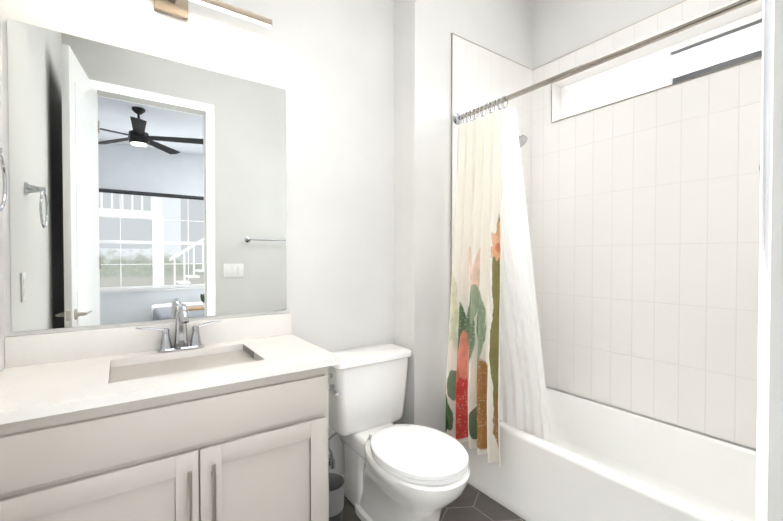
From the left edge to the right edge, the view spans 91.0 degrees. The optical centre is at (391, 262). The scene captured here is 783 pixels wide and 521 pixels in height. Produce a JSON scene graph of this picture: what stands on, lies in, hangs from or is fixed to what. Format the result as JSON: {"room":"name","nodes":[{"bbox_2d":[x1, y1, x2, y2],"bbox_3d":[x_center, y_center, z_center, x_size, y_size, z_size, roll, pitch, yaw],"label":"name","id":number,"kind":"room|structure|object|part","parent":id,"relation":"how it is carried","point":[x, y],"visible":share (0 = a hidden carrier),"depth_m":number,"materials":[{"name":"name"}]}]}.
{"room":"bathroom","nodes":[
{"label":"bathroom","id":0,"kind":"room"},
{"bbox_2d":[0,19,4,371],"bbox_3d":[-0.834,-0.348,0.513,0.120,3.200,1.832,-1,1,-35],"label":"wall","id":1,"kind":"structure","parent":0,"point":[2,331],"depth_m":1.28,"materials":[{"name":"paint"}]},
{"bbox_2d":[0,146,6,210],"bbox_3d":[-1.065,-0.232,1.007,0.066,0.192,0.165,-1,1,-35],"label":"towel ring","id":2,"kind":"object","parent":1,"relation":"attached to","point":[4,179],"visible":1,"depth_m":1.07,"materials":[{"name":"silver metal"}]},
{"bbox_2d":[0,0,393,474],"bbox_3d":[-0.731,-0.366,1.777,1.740,3.200,0.120,-1,1,-35],"label":"wall","id":3,"kind":"structure","parent":0,"point":[327,66],"depth_m":1.95,"materials":[{"name":"paint"}]},
{"bbox_2d":[7,19,285,331],"bbox_3d":[-0.902,-0.297,1.579,0.958,1.057,0.005,-1,1,-35],"label":"vanity mirror","id":4,"kind":"object","parent":3,"relation":"attached to","point":[144,187],"visible":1,"depth_m":1.51,"materials":[{"name":"clear glass"}]},
{"bbox_2d":[154,0,271,27],"bbox_3d":[-0.868,-1.068,1.527,0.760,0.120,0.112,-1,1,-35],"label":"vanity light bar","id":5,"kind":"object","parent":3,"relation":"attached to","point":[177,8],"visible":1,"depth_m":1.58,"materials":[{"name":"brushed brass"},{"name":"frosted plastic diffuser"}]},
{"bbox_2d":[343,483,524,520],"bbox_3d":[0.294,1.270,1.340,2.690,0.060,1.852,-1,1,-35],"label":"floor","id":6,"kind":"structure","parent":0,"point":[470,503],"depth_m":1.92,"materials":[{"name":"grey tile"}]},
{"bbox_2d":[0,304,340,520],"bbox_3d":[-0.741,0.700,1.369,0.993,1.078,0.558,-1,1,-35],"label":"vanity cabinet","id":7,"kind":"object","parent":6,"relation":"on","point":[182,417],"visible":1,"depth_m":1.21,"materials":[{"name":"grey paint"}]},
{"bbox_2d":[136,304,220,352],"bbox_3d":[-0.822,0.254,1.514,0.306,0.191,0.161,-1,1,-35],"label":"faucet","id":8,"kind":"object","parent":7,"relation":"on","point":[184,335],"depth_m":1.54,"materials":[{"name":"silver metal"}]},
{"bbox_2d":[329,473,344,520],"bbox_3d":[-0.283,1.101,1.703,0.152,0.265,0.152,-1,1,-35],"label":"trash bin","id":9,"kind":"object","parent":6,"relation":"on","point":[336,492],"visible":0.42,"depth_m":1.67,"materials":[{"name":"grey"}]},
{"bbox_2d":[328,344,469,520],"bbox_3d":[0.023,0.847,1.775,0.468,0.771,0.776,-1,1,-35],"label":"toilet","id":10,"kind":"object","parent":6,"relation":"on","point":[402,472],"visible":0.98,"depth_m":1.81,"materials":[{"name":"white ceramic"}]},
{"bbox_3d":[-0.130,0.645,1.989,0.468,0.372,0.224,-1,1,-35],"label":"tank","id":11,"kind":"part","parent":10,"relation":"part of","materials":[{"name":"white ceramic"}]},
{"bbox_3d":[0.108,0.811,1.669,0.372,0.050,0.486,-1,1,-35],"label":"seat","id":12,"kind":"part","parent":10,"relation":"part of","materials":[{"name":"white plastic"}]},
{"bbox_2d":[453,387,755,520],"bbox_3d":[1.095,1.035,1.844,0.752,0.394,1.517,-1,1,-35],"label":"bathtub","id":13,"kind":"object","parent":6,"relation":"on","point":[594,461],"visible":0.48,"depth_m":1.84,"materials":[{"name":"white ceramic"}]},
{"bbox_2d":[394,0,531,432],"bbox_3d":[0.518,-0.377,2.538,1.180,3.200,0.310,-1,1,-35],"label":"wall","id":14,"kind":"structure","parent":0,"point":[424,30],"depth_m":2.16,"materials":[{"name":"paint"}]},
{"bbox_2d":[452,34,531,257],"bbox_3d":[0.656,-0.246,2.442,0.752,2.140,0.008,-1,1,-35],"label":"wall tile","id":15,"kind":"structure","parent":14,"relation":"attached to","point":[482,76],"depth_m":2.39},
{"bbox_2d":[519,135,527,146],"bbox_3d":[0.726,-0.764,2.346,0.100,0.150,0.216,-1,1,-35],"label":"shower head","id":16,"kind":"object","parent":15,"relation":"attached to","point":[523,139],"visible":0.19,"depth_m":2.28},
{"bbox_2d":[453,0,755,124],"bbox_3d":[0.810,-0.818,1.617,0.066,0.078,1.504,-1,1,-35],"label":"shower curtain rod","id":17,"kind":"object","parent":15,"relation":"attached to","point":[691,22],"visible":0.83,"depth_m":1.53,"materials":[{"name":"silver metal"}]},
{"bbox_2d":[445,109,502,466],"bbox_3d":[0.440,0.092,2.016,0.152,1.747,0.415,-1,1,-35],"label":"shower curtain","id":18,"kind":"object","parent":17,"relation":"hanging from","point":[472,387],"visible":1,"depth_m":2.02,"materials":[{"name":"fabric"}]},
{"bbox_2d":[499,108,550,441],"bbox_3d":[0.597,0.074,2.056,0.121,1.712,0.540,-1,1,-35],"label":"curtain liner","id":19,"kind":"object","parent":17,"relation":"hanging from","point":[523,403],"visible":0.58,"depth_m":1.98,"materials":[{"name":"white"}]},
{"bbox_2d":[532,0,760,449],"bbox_3d":[1.500,-0.370,2.035,0.150,3.200,1.642,-1,1,-35],"label":"wall","id":20,"kind":"structure","parent":0,"point":[560,28],"depth_m":2.38,"materials":[{"name":"ceramic tile"},{"name":"grout"},{"name":"paint"}]},
{"bbox_2d":[451,0,761,276],"bbox_3d":[1.092,-0.239,1.823,0.764,2.144,1.521,-1,1,-35],"label":"trim","id":21,"kind":"structure","parent":20,"relation":"attached to","point":[562,79],"depth_m":2.21,"materials":[{"name":"silver"}]},
{"bbox_2d":[531,0,762,448],"bbox_3d":[1.442,-0.241,2.069,0.108,2.140,1.521,-1,1,-35],"label":"wall tile","id":22,"kind":"structure","parent":20,"relation":"attached to","point":[645,232],"depth_m":2.04,"materials":[{"name":"white tile"}]},
{"bbox_2d":[561,11,762,118],"bbox_3d":[1.506,-1.041,2.102,0.055,0.250,1.208,-1,1,-35],"label":"window","id":23,"kind":"structure","parent":20,"relation":"in","point":[665,55],"depth_m":2.08,"materials":[{"name":"white plastic"}]},
{"bbox_2d":[767,0,782,520],"bbox_3d":[0.743,-0.349,0.573,2.770,3.200,0.120,-1,1,-35],"label":"wall","id":24,"kind":"structure","parent":0,"point":[775,477],"depth_m":0.42,"materials":[{"name":"paint"}]},
{"bbox_2d":[756,0,774,520],"bbox_3d":[0.157,-0.008,0.168,0.840,2.530,0.140,-1,1,-35],"label":"door frame","id":25,"kind":"structure","parent":24,"relation":"attached to","point":[765,254],"depth_m":0.43,"materials":[{"name":"white paint"}]},
{"label":"outside","id":26,"kind":"structure","parent":0,"visible":0},
{"bbox_2d":[570,23,761,113],"bbox_3d":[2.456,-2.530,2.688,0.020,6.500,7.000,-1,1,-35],"label":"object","id":27,"kind":"structure","parent":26,"point":[720,52],"depth_m":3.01,"materials":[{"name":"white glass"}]}
]}

